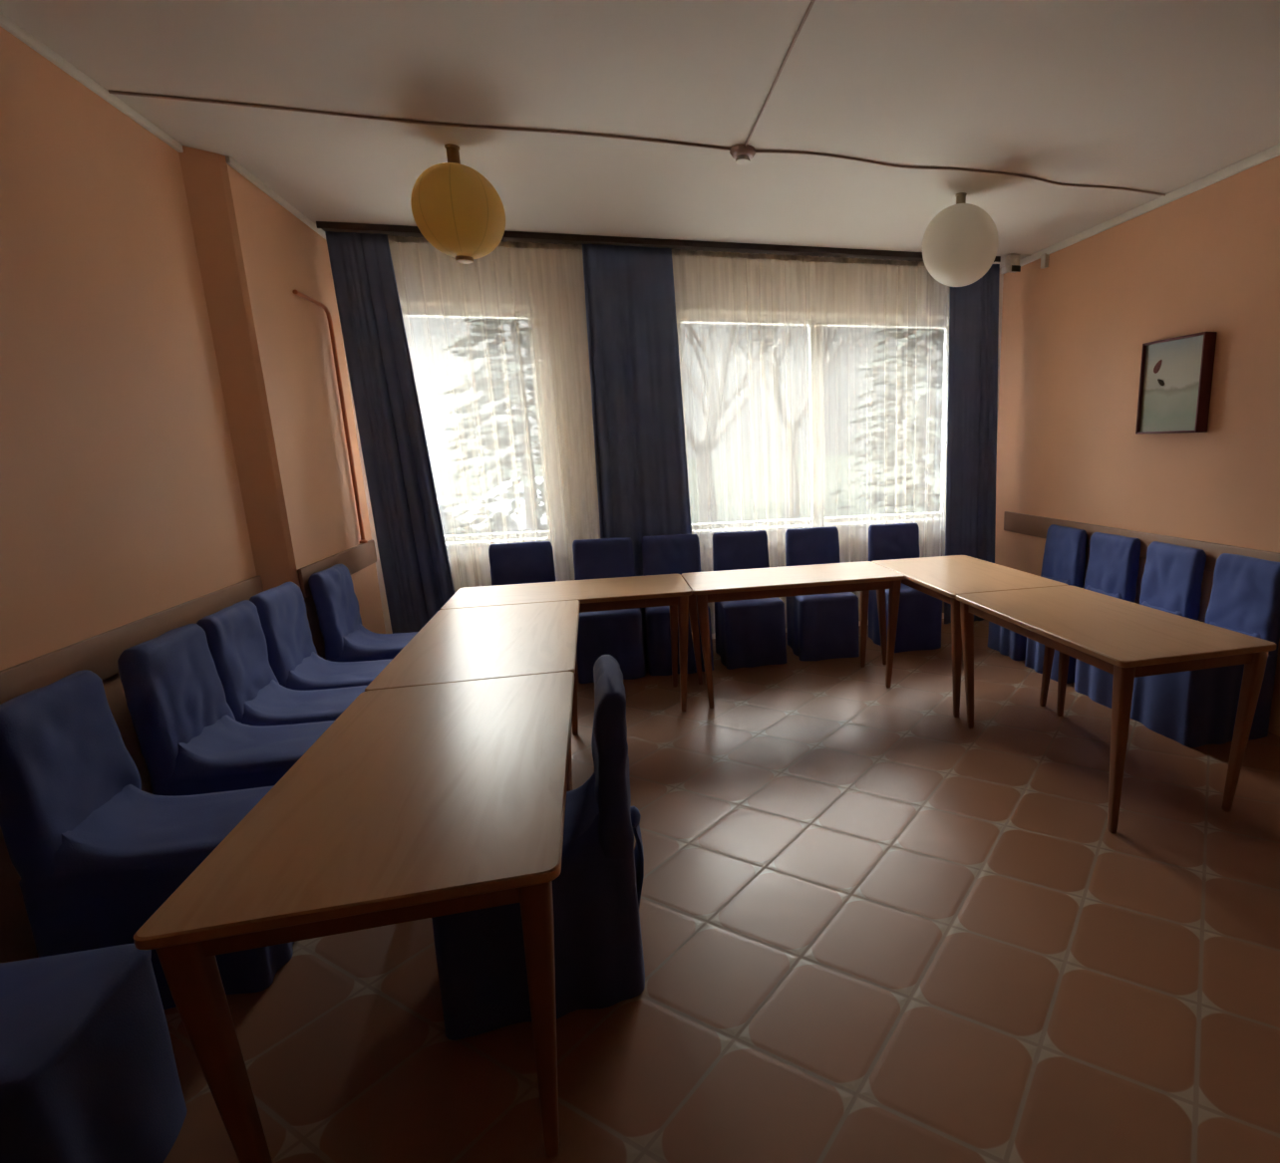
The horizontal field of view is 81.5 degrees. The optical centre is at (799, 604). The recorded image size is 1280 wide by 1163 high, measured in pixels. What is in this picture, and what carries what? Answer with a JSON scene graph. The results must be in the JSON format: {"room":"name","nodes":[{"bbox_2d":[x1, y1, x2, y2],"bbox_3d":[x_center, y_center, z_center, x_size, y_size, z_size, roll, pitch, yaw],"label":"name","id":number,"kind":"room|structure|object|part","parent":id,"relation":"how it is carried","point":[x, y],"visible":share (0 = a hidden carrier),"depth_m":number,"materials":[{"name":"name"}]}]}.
{"room":"meeting room","nodes":[
{"label":"meeting room","id":0,"kind":"room"},
{"bbox_2d":[0,25,256,963],"bbox_3d":[-2.261,-0.104,1.044,0.300,2.965,9.000,-4,13,-15],"label":"wall","id":1,"kind":"structure","parent":0,"point":[122,503],"depth_m":2.65,"materials":[{"name":"orange paint"}]},
{"bbox_2d":[0,11,325,239],"bbox_3d":[-2.065,-1.552,0.787,0.167,0.035,8.400,-4,13,-15],"label":"trim","id":2,"kind":"structure","parent":1,"relation":"attached to","point":[6,23],"depth_m":2.88,"materials":[{"name":"white paint"}]},
{"bbox_2d":[0,540,376,704],"bbox_3d":[-2.020,0.469,1.219,0.167,0.160,8.370,-4,13,-15],"label":"trim","id":3,"kind":"structure","parent":1,"relation":"attached to","point":[100,654],"depth_m":2.70,"materials":[{"name":"brown wood"}]},
{"bbox_2d":[178,145,385,659],"bbox_3d":[-2.954,-0.822,4.359,0.145,2.965,1.490,-4,13,-15],"label":"pillar","id":4,"kind":"structure","parent":1,"relation":"attached to","point":[272,344],"depth_m":3.86,"materials":[{"name":"orange paint"}]},
{"bbox_2d":[292,290,367,543],"bbox_3d":[-2.920,-1.108,4.526,0.048,1.514,0.564,-4,13,-15],"label":"pipe","id":5,"kind":"object","parent":1,"relation":"attached to","point":[330,322],"visible":1,"depth_m":4.73,"materials":[{"name":"orange metal"}]},
{"bbox_2d":[0,0,1279,268],"bbox_3d":[0.328,-1.829,1.394,5.732,0.150,9.000,-4,13,-15],"label":"ceiling","id":6,"kind":"structure","parent":0,"point":[1153,96],"depth_m":2.99,"materials":[{"name":"paint"}]},
{"bbox_2d":[108,89,730,150],"bbox_3d":[-1.513,-2.099,3.156,2.461,0.012,0.043,-5,13,-15],"label":"cable","id":7,"kind":"object","parent":6,"relation":"attached to","point":[110,92],"visible":1,"depth_m":3.12,"materials":[{"name":"brown plastic"}]},
{"bbox_2d":[410,143,505,264],"bbox_3d":[-1.631,-1.911,3.461,0.410,0.504,0.410,-4,13,-15],"label":"globe lamp","id":8,"kind":"object","parent":6,"relation":"hanging from","point":[456,208],"visible":1,"depth_m":3.34,"materials":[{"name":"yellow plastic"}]},
{"bbox_3d":[-1.635,-2.116,3.416,0.066,0.084,0.066,-4,13,-15],"label":"stem","id":9,"kind":"part","parent":8,"relation":"part of","materials":[{"name":"orange plastic"}]},
{"bbox_2d":[316,221,1000,263],"bbox_3d":[-0.728,-2.537,5.136,4.710,0.040,0.198,-4,13,-15],"label":"track","id":10,"kind":"object","parent":6,"relation":"attached to","point":[393,230],"visible":0.84,"depth_m":5.00,"materials":[{"name":"black metal"}]},
{"bbox_2d":[324,231,454,634],"bbox_3d":[-2.690,-0.942,4.898,0.516,2.895,0.055,-4,13,-15],"label":"curtain","id":11,"kind":"object","parent":10,"relation":"hanging from","point":[415,563],"visible":0.85,"depth_m":4.84,"materials":[{"name":"blue fabric"}]},
{"bbox_2d":[387,235,600,593],"bbox_3d":[-2.126,-1.043,5.119,1.440,2.835,0.088,-4,13,-15],"label":"sheer curtain","id":12,"kind":"object","parent":10,"relation":"hanging from","point":[455,473],"visible":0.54,"depth_m":5.04,"materials":[{"name":"white fabric"}]},
{"bbox_2d":[582,243,691,649],"bbox_3d":[-1.152,-1.062,5.301,0.707,2.895,0.056,-4,13,-15],"label":"curtain","id":13,"kind":"object","parent":10,"relation":"hanging from","point":[638,415],"visible":0.64,"depth_m":5.20,"materials":[{"name":"blue fabric"}]},
{"bbox_2d":[671,249,822,634],"bbox_3d":[-0.376,-1.180,5.581,1.150,2.835,0.088,-4,13,-15],"label":"sheer curtain","id":14,"kind":"object","parent":10,"relation":"hanging from","point":[793,498],"visible":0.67,"depth_m":5.53,"materials":[{"name":"white fabric"}]},
{"bbox_2d":[817,256,948,620],"bbox_3d":[0.725,-1.265,5.865,1.170,2.835,0.088,-4,13,-15],"label":"sheer curtain","id":15,"kind":"object","parent":10,"relation":"hanging from","point":[907,409],"visible":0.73,"depth_m":5.79,"materials":[{"name":"white fabric"}]},
{"bbox_2d":[944,264,999,624],"bbox_3d":[1.435,-1.264,5.980,0.494,2.895,0.051,-4,13,-15],"label":"curtain","id":16,"kind":"object","parent":10,"relation":"hanging from","point":[970,529],"visible":0.75,"depth_m":5.92,"materials":[{"name":"blue fabric"}]},
{"bbox_2d":[729,144,755,164],"bbox_3d":[-0.275,-2.177,3.511,0.124,0.060,0.124,-4,13,-15],"label":"smoke detector","id":17,"kind":"object","parent":6,"relation":"attached to","point":[743,155],"visible":1,"depth_m":3.48,"materials":[{"name":"plastic"}]},
{"bbox_2d":[744,0,815,146],"bbox_3d":[0.541,-1.563,0.539,0.018,0.012,6.166,-4,13,-14],"label":"cable","id":18,"kind":"object","parent":6,"relation":"attached to","point":[808,9],"visible":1,"depth_m":2.72,"materials":[{"name":"brown plastic"}]},
{"bbox_2d":[922,192,998,287],"bbox_3d":[0.944,-2.142,4.258,0.441,0.499,0.441,-4,13,-15],"label":"globe lamp","id":19,"kind":"object","parent":6,"relation":"hanging from","point":[960,244],"visible":1,"depth_m":4.12,"materials":[{"name":"glass"}]},
{"bbox_3d":[0.940,-2.354,4.211,0.066,0.064,0.066,-4,13,-15],"label":"stem","id":20,"kind":"part","parent":19,"relation":"part of","materials":[{"name":"plastic"}]},
{"bbox_2d":[755,150,1165,196],"bbox_3d":[0.977,-2.307,3.870,2.500,0.012,0.075,-5,13,-17],"label":"cable","id":21,"kind":"object","parent":6,"relation":"attached to","point":[762,152],"visible":1,"depth_m":3.79,"materials":[{"name":"brown plastic"}]},
{"bbox_2d":[337,242,1003,639],"bbox_3d":[-0.714,-1.197,5.851,4.987,2.965,0.300,-4,13,-15],"label":"wall","id":22,"kind":"structure","parent":0,"point":[569,301],"depth_m":5.42,"materials":[{"name":"paint"}]},
{"bbox_2d":[400,305,556,547],"bbox_3d":[-2.410,-1.280,5.261,1.080,1.691,0.230,-4,13,-15],"label":"window","id":23,"kind":"structure","parent":22,"relation":"in","point":[543,535],"depth_m":5.33,"materials":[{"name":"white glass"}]},
{"bbox_3d":[-2.385,-0.463,5.411,1.078,0.029,0.170,-4,13,-15],"label":"sill","id":24,"kind":"part","parent":23,"relation":"part of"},
{"bbox_2d":[675,312,949,535],"bbox_3d":[0.200,-1.484,5.943,2.370,1.691,0.230,-4,13,-15],"label":"window","id":25,"kind":"structure","parent":22,"relation":"in","point":[721,318],"depth_m":5.94,"materials":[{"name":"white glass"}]},
{"bbox_3d":[0.224,-0.666,6.094,2.368,0.029,0.170,-4,13,-15],"label":"sill","id":26,"kind":"part","parent":25,"relation":"part of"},
{"bbox_2d":[163,619,1279,1162],"bbox_3d":[0.389,1.197,2.062,5.732,0.120,9.000,-4,13,-15],"label":"floor","id":27,"kind":"structure","parent":0,"point":[878,926],"depth_m":2.19,"materials":[{"name":"tile"}]},
{"bbox_2d":[0,944,187,1162],"bbox_3d":[-1.710,0.844,1.423,0.559,0.928,0.466,-4,13,-14],"label":"covered chair","id":28,"kind":"object","parent":27,"relation":"on","point":[89,1074],"visible":1,"depth_m":1.51,"materials":[{"name":"blue fabric"}]},
{"bbox_3d":[-1.708,0.816,1.417,0.529,0.136,0.441,-4,13,-14],"label":"seat","id":29,"kind":"part","parent":28,"relation":"part of","materials":[{"name":"blue fabric"}]},
{"bbox_2d":[0,669,294,1009],"bbox_3d":[-1.918,0.676,2.208,0.562,0.927,0.466,-5,13,-15],"label":"covered chair","id":30,"kind":"object","parent":27,"relation":"on","point":[95,854],"visible":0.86,"depth_m":2.04,"materials":[{"name":"blue fabric"}]},
{"bbox_3d":[-1.917,0.647,2.203,0.529,0.135,0.441,-5,13,-15],"label":"seat","id":31,"kind":"part","parent":30,"relation":"part of","materials":[{"name":"blue fabric"}]},
{"bbox_2d":[117,624,334,796],"bbox_3d":[-2.093,0.547,2.800,0.561,0.929,0.466,-4,13,-13],"label":"covered chair","id":32,"kind":"object","parent":27,"relation":"on","point":[191,742],"visible":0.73,"depth_m":2.62,"materials":[{"name":"blue fabric"}]},
{"bbox_3d":[-2.092,0.519,2.795,0.529,0.136,0.441,-4,13,-13],"label":"seat","id":33,"kind":"part","parent":32,"relation":"part of","materials":[{"name":"blue fabric"}]},
{"bbox_2d":[196,600,367,726],"bbox_3d":[-2.218,0.453,3.244,0.561,0.926,0.466,-5,13,-15],"label":"covered chair","id":34,"kind":"object","parent":27,"relation":"on","point":[236,642],"visible":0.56,"depth_m":3.12,"materials":[{"name":"blue fabric"}]},
{"bbox_3d":[-2.215,0.424,3.237,0.529,0.137,0.441,-5,13,-15],"label":"seat","id":35,"kind":"part","parent":34,"relation":"part of","materials":[{"name":"blue fabric"}]},
{"bbox_2d":[249,582,392,690],"bbox_3d":[-2.334,0.357,3.688,0.558,0.926,0.466,-4,13,-13],"label":"covered chair","id":36,"kind":"object","parent":27,"relation":"on","point":[293,659],"visible":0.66,"depth_m":3.55,"materials":[{"name":"blue fabric"}]},
{"bbox_3d":[-2.334,0.329,3.683,0.529,0.135,0.441,-4,13,-13],"label":"seat","id":37,"kind":"part","parent":36,"relation":"part of","materials":[{"name":"blue fabric"}]},
{"bbox_2d":[133,671,574,1162],"bbox_3d":[-0.996,0.780,2.060,0.712,0.750,1.370,-5,13,-15],"label":"table","id":38,"kind":"object","parent":27,"relation":"on","point":[418,802],"visible":0.95,"depth_m":1.54,"materials":[{"name":"brown wood"}]},
{"bbox_3d":[-1.111,0.942,1.397,0.077,0.724,0.077,-5,13,-15],"label":"leg","id":39,"kind":"part","parent":38,"relation":"part of","materials":[{"name":"brown wood"}]},
{"bbox_3d":[-0.541,0.896,1.552,0.077,0.724,0.077,-5,13,-15],"label":"leg","id":40,"kind":"part","parent":38,"relation":"part of","materials":[{"name":"brown wood"}]},
{"bbox_3d":[-0.880,0.643,2.729,0.077,0.724,0.077,-5,13,-15],"label":"leg","id":41,"kind":"part","parent":38,"relation":"part of","materials":[{"name":"brown wood"}]},
{"bbox_2d":[308,564,418,662],"bbox_3d":[-2.445,0.230,4.276,0.563,0.926,0.467,-4,13,-14],"label":"covered chair","id":42,"kind":"object","parent":27,"relation":"on","point":[346,640],"visible":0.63,"depth_m":4.08,"materials":[{"name":"blue fabric"}]},
{"bbox_3d":[-2.441,0.201,4.272,0.529,0.135,0.441,-4,13,-14],"label":"seat","id":43,"kind":"part","parent":42,"relation":"part of","materials":[{"name":"blue fabric"}]},
{"bbox_2d":[364,600,580,790],"bbox_3d":[-1.367,0.503,3.347,0.712,0.750,1.358,-5,13,-15],"label":"table","id":44,"kind":"object","parent":27,"relation":"on","point":[515,640],"visible":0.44,"depth_m":3.09,"materials":[{"name":"brown wood"}]},
{"bbox_3d":[-0.914,0.619,2.845,0.077,0.724,0.077,-5,13,-15],"label":"leg","id":45,"kind":"part","parent":44,"relation":"part of","materials":[{"name":"brown wood"}]},
{"bbox_3d":[-1.250,0.368,4.010,0.077,0.724,0.077,-5,13,-15],"label":"leg","id":46,"kind":"part","parent":44,"relation":"part of","materials":[{"name":"brown wood"}]},
{"bbox_2d":[488,541,556,586],"bbox_3d":[-1.910,0.061,4.988,0.466,0.927,0.559,-4,13,-13],"label":"covered chair","id":47,"kind":"object","parent":27,"relation":"on","point":[531,561],"visible":0.25,"depth_m":5.10,"materials":[{"name":"blue fabric"}]},
{"bbox_2d":[431,654,644,1040],"bbox_3d":[-0.764,0.666,2.146,0.575,0.926,0.467,-5,13,-16],"label":"covered chair","id":48,"kind":"object","parent":27,"relation":"on","point":[480,954],"visible":0.78,"depth_m":1.99,"materials":[{"name":"blue fabric"}]},
{"bbox_3d":[-0.774,0.638,2.137,0.529,0.135,0.441,-5,13,-16],"label":"seat","id":49,"kind":"part","parent":48,"relation":"part of","materials":[{"name":"blue fabric"}]},
{"bbox_2d":[440,574,692,711],"bbox_3d":[-1.337,0.277,4.372,1.339,0.750,0.638,-5,13,-15],"label":"table","id":50,"kind":"object","parent":27,"relation":"on","point":[671,590],"visible":0.72,"depth_m":4.22,"materials":[{"name":"brown wood"}]},
{"bbox_3d":[-0.821,0.190,4.778,0.077,0.724,0.077,-5,13,-15],"label":"leg","id":51,"kind":"part","parent":50,"relation":"part of","materials":[{"name":"brown wood"}]},
{"bbox_3d":[-0.680,0.295,4.290,0.077,0.724,0.077,-5,13,-15],"label":"leg","id":52,"kind":"part","parent":50,"relation":"part of","materials":[{"name":"brown wood"}]},
{"bbox_2d":[572,537,645,683],"bbox_3d":[-1.362,0.019,5.131,0.466,0.926,0.559,-4,13,-15],"label":"covered chair","id":53,"kind":"object","parent":27,"relation":"on","point":[618,634],"visible":0.56,"depth_m":4.97,"materials":[{"name":"blue fabric"}]},
{"bbox_3d":[-1.362,-0.010,5.122,0.441,0.136,0.529,-4,13,-15],"label":"seat","id":54,"kind":"part","parent":53,"relation":"part of","materials":[{"name":"blue fabric"}]},
{"bbox_2d":[641,534,713,675],"bbox_3d":[-0.895,-0.017,5.253,0.465,0.926,0.560,-4,13,-13],"label":"covered chair","id":55,"kind":"object","parent":27,"relation":"on","point":[678,553],"visible":0.45,"depth_m":5.31,"materials":[{"name":"blue fabric"}]},
{"bbox_3d":[-0.897,-0.045,5.244,0.441,0.135,0.529,-4,13,-13],"label":"seat","id":56,"kind":"part","parent":55,"relation":"part of","materials":[{"name":"blue fabric"}]},
{"bbox_2d":[712,530,786,669],"bbox_3d":[-0.384,-0.058,5.388,0.465,0.926,0.561,-4,13,-14],"label":"covered chair","id":57,"kind":"object","parent":27,"relation":"on","point":[751,633],"visible":0.66,"depth_m":5.22,"materials":[{"name":"blue fabric"}]},
{"bbox_3d":[-0.385,-0.085,5.378,0.441,0.135,0.529,-4,13,-14],"label":"seat","id":58,"kind":"part","parent":57,"relation":"part of","materials":[{"name":"blue fabric"}]},
{"bbox_2d":[680,561,905,708],"bbox_3d":[-0.051,0.173,4.721,1.327,0.750,0.638,-5,13,-15],"label":"table","id":59,"kind":"object","parent":27,"relation":"on","point":[862,576],"visible":0.99,"depth_m":4.53,"materials":[{"name":"brown wood"}]},
{"bbox_3d":[-0.702,0.180,4.810,0.077,0.724,0.077,-5,13,-15],"label":"leg","id":60,"kind":"part","parent":59,"relation":"part of","materials":[{"name":"brown wood"}]},
{"bbox_3d":[-0.561,0.285,4.322,0.077,0.724,0.077,-5,13,-15],"label":"leg","id":61,"kind":"part","parent":59,"relation":"part of","materials":[{"name":"brown wood"}]},
{"bbox_3d":[0.460,0.087,5.126,0.077,0.724,0.077,-5,13,-15],"label":"leg","id":62,"kind":"part","parent":59,"relation":"part of","materials":[{"name":"brown wood"}]},
{"bbox_3d":[0.601,0.192,4.638,0.077,0.724,0.077,-5,13,-15],"label":"leg","id":63,"kind":"part","parent":59,"relation":"part of","materials":[{"name":"brown wood"}]},
{"bbox_2d":[785,526,859,660],"bbox_3d":[0.164,-0.100,5.530,0.467,0.926,0.558,-4,13,-13],"label":"covered chair","id":64,"kind":"object","parent":27,"relation":"on","point":[819,627],"visible":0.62,"depth_m":5.37,"materials":[{"name":"blue fabric"}]},
{"bbox_3d":[0.163,-0.130,5.521,0.441,0.138,0.529,-4,13,-13],"label":"seat","id":65,"kind":"part","parent":64,"relation":"part of","materials":[{"name":"blue fabric"}]},
{"bbox_2d":[868,522,942,652],"bbox_3d":[0.823,-0.152,5.705,0.468,0.926,0.561,-4,13,-13],"label":"covered chair","id":66,"kind":"object","parent":27,"relation":"on","point":[919,620],"visible":0.52,"depth_m":5.56,"materials":[{"name":"blue fabric"}]},
{"bbox_3d":[0.824,-0.180,5.694,0.441,0.135,0.529,-4,13,-13],"label":"seat","id":67,"kind":"part","parent":66,"relation":"part of","materials":[{"name":"blue fabric"}]},
{"bbox_2d":[871,555,1067,717],"bbox_3d":[1.031,0.156,4.702,0.740,0.750,1.254,-5,13,-15],"label":"table","id":68,"kind":"object","parent":27,"relation":"on","point":[942,578],"visible":0.62,"depth_m":4.35,"materials":[{"name":"brown wood"}]},
{"bbox_3d":[0.579,0.077,5.158,0.077,0.724,0.077,-5,13,-15],"label":"leg","id":69,"kind":"part","parent":68,"relation":"part of","materials":[{"name":"brown wood"}]},
{"bbox_3d":[0.887,0.307,4.090,0.077,0.724,0.077,-5,13,-15],"label":"leg","id":70,"kind":"part","parent":68,"relation":"part of","materials":[{"name":"brown wood"}]},
{"bbox_3d":[1.484,0.259,4.252,0.077,0.724,0.077,-5,13,-15],"label":"leg","id":71,"kind":"part","parent":68,"relation":"part of","materials":[{"name":"brown wood"}]},
{"bbox_2d":[987,524,1087,660],"bbox_3d":[1.770,-0.106,5.411,0.565,0.926,0.468,-4,13,-14],"label":"covered chair","id":72,"kind":"object","parent":27,"relation":"on","point":[1064,560],"visible":0.44,"depth_m":5.34,"materials":[{"name":"blue fabric"}]},
{"bbox_3d":[1.765,-0.135,5.402,0.529,0.136,0.441,-4,13,-14],"label":"seat","id":73,"kind":"part","parent":72,"relation":"part of","materials":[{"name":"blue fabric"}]},
{"bbox_2d":[1024,532,1140,683],"bbox_3d":[1.911,0.003,4.902,0.564,0.926,0.469,-5,13,-16],"label":"covered chair","id":74,"kind":"object","parent":27,"relation":"on","point":[1114,562],"visible":0.41,"depth_m":4.84,"materials":[{"name":"blue fabric"}]},
{"bbox_3d":[1.907,-0.025,4.894,0.529,0.135,0.441,-5,13,-16],"label":"seat","id":75,"kind":"part","parent":74,"relation":"part of","materials":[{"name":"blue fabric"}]},
{"bbox_2d":[956,585,1277,833],"bbox_3d":[1.383,0.418,3.483,0.740,0.750,1.329,-5,13,-15],"label":"table","id":76,"kind":"object","parent":27,"relation":"on","point":[1125,640],"visible":1,"depth_m":3.04,"materials":[{"name":"brown wood"}]},
{"bbox_3d":[0.920,0.332,3.974,0.077,0.724,0.077,-5,13,-15],"label":"leg","id":77,"kind":"part","parent":76,"relation":"part of","materials":[{"name":"brown wood"}]},
{"bbox_3d":[1.518,0.284,4.136,0.077,0.724,0.077,-5,13,-15],"label":"leg","id":78,"kind":"part","parent":76,"relation":"part of","materials":[{"name":"brown wood"}]},
{"bbox_3d":[1.249,0.577,2.836,0.077,0.724,0.077,-5,13,-15],"label":"leg","id":79,"kind":"part","parent":76,"relation":"part of","materials":[{"name":"brown wood"}]},
{"bbox_3d":[1.846,0.529,2.998,0.077,0.724,0.077,-5,13,-15],"label":"leg","id":80,"kind":"part","parent":76,"relation":"part of","materials":[{"name":"brown wood"}]},
{"bbox_2d":[1074,541,1206,708],"bbox_3d":[2.048,0.112,4.400,0.559,0.925,0.465,-4,13,-13],"label":"covered chair","id":81,"kind":"object","parent":27,"relation":"on","point":[1172,576],"visible":0.4,"depth_m":4.34,"materials":[{"name":"blue fabric"}]},
{"bbox_3d":[2.046,0.083,4.393,0.529,0.135,0.441,-4,13,-13],"label":"seat","id":82,"kind":"part","parent":81,"relation":"part of","materials":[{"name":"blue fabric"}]},
{"bbox_2d":[1130,553,1279,747],"bbox_3d":[2.193,0.220,3.891,0.562,0.927,0.464,-4,13,-13],"label":"covered chair","id":83,"kind":"object","parent":27,"relation":"on","point":[1197,708],"visible":0.58,"depth_m":3.77,"materials":[{"name":"blue fabric"}]},
{"bbox_3d":[2.188,0.192,3.884,0.529,0.135,0.441,-4,13,-13],"label":"seat","id":84,"kind":"part","parent":83,"relation":"part of","materials":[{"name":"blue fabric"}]},
{"bbox_2d":[994,155,1279,736],"bbox_3d":[2.979,-0.513,2.415,0.300,2.965,9.000,-4,13,-15],"label":"wall","id":85,"kind":"structure","parent":0,"point":[1075,329],"depth_m":4.53,"materials":[{"name":"orange paint"}]},
{"bbox_2d":[1005,254,1030,273],"bbox_3d":[1.714,-2.651,5.601,0.213,0.147,0.087,-4,13,-15],"label":"sensor","id":86,"kind":"object","parent":85,"relation":"attached to","point":[1012,260],"visible":1,"depth_m":5.57,"materials":[{"name":"white plastic"}]},
{"bbox_3d":[1.670,-2.591,5.574,0.076,0.044,0.010,-4,13,-15],"label":"plate","id":87,"kind":"part","parent":86,"relation":"part of","materials":[{"name":"black plastic"}]},
{"bbox_2d":[1040,253,1048,269],"bbox_3d":[1.849,-2.591,5.449,0.035,0.098,0.060,-4,13,-15],"label":"junction box","id":88,"kind":"object","parent":85,"relation":"attached to","point":[1044,257],"visible":1,"depth_m":5.43,"materials":[{"name":"white plastic"}]},
{"bbox_2d":[1000,143,1279,274],"bbox_3d":[2.793,-1.924,2.060,0.025,0.050,8.400,-4,13,-15],"label":"trim","id":89,"kind":"structure","parent":85,"relation":"attached to","point":[1273,152],"depth_m":4.29,"materials":[{"name":"white paint"}]},
{"bbox_2d":[1003,511,1279,572],"bbox_3d":[2.861,0.105,2.409,0.024,0.165,8.200,-4,13,-15],"label":"trim","id":90,"kind":"structure","parent":85,"relation":"attached to","point":[1033,525],"depth_m":4.73,"materials":[{"name":"brown wood"}]},
{"bbox_2d":[1135,331,1217,434],"bbox_3d":[2.226,-1.299,4.304,0.080,0.545,0.493,-4,13,-15],"label":"framed picture","id":91,"kind":"object","parent":85,"relation":"attached to","point":[1175,379],"visible":1,"depth_m":4.25,"materials":[{"name":"grey paper"}]},
{"label":"outside","id":92,"kind":"structure","parent":0,"visible":0},
{"bbox_2d":[438,453,941,535],"bbox_3d":[-19.148,-12.668,69.389,120.000,0.200,133.890,-4,13,-15],"label":"ground","id":93,"kind":"structure","parent":92,"point":[842,462],"depth_m":38.37,"materials":[{"name":"white snow"}]},
{"bbox_2d":[441,498,467,532],"bbox_3d":[-11.044,-2.575,19.155,4.150,1.430,1.780,-9,15,-31],"label":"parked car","id":94,"kind":"object","parent":93,"relation":"on","point":[443,499],"visible":0.02,"depth_m":19.27,"materials":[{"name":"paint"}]},
{"bbox_2d":[442,318,547,534],"bbox_3d":[-4.549,-3.419,11.735,3.275,6.220,3.189,-4,13,-15],"label":"evergreen tree","id":95,"kind":"object","parent":93,"relation":"on","point":[502,431],"visible":0.17,"depth_m":11.50,"materials":[{"name":"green plant"}]},
{"bbox_2d":[466,477,547,533],"bbox_3d":[-6.227,-2.505,18.395,4.150,1.430,1.780,-7,14,-23],"label":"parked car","id":96,"kind":"object","parent":93,"relation":"on","point":[513,527],"visible":0.09,"depth_m":17.29,"materials":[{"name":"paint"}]},
{"bbox_3d":[-6.556,-2.864,18.171,2.708,0.480,1.458,-7,14,-23],"label":"cabin glass","id":97,"kind":"part","parent":96,"relation":"part of","materials":[{"name":"glass"}]},
{"bbox_2d":[680,322,796,523],"bbox_3d":[-2.012,-4.998,14.202,6.929,8.150,4.973,1,13,9],"label":"bare tree","id":98,"kind":"object","parent":93,"relation":"on","point":[700,445],"visible":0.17,"depth_m":14.23,"materials":[{"name":"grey plant"}]},
{"bbox_2d":[734,323,869,519],"bbox_3d":[-0.108,-6.322,18.893,5.626,8.638,6.219,5,14,27],"label":"bare tree","id":99,"kind":"object","parent":93,"relation":"on","point":[829,336],"visible":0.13,"depth_m":18.91,"materials":[{"name":"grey plant"}]},
{"bbox_2d":[827,326,944,517],"bbox_3d":[2.220,-3.482,12.219,3.745,5.864,3.673,-4,13,-15],"label":"evergreen tree","id":100,"kind":"object","parent":93,"relation":"on","point":[937,334],"visible":0.16,"depth_m":12.01,"materials":[{"name":"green plant"}]}
]}

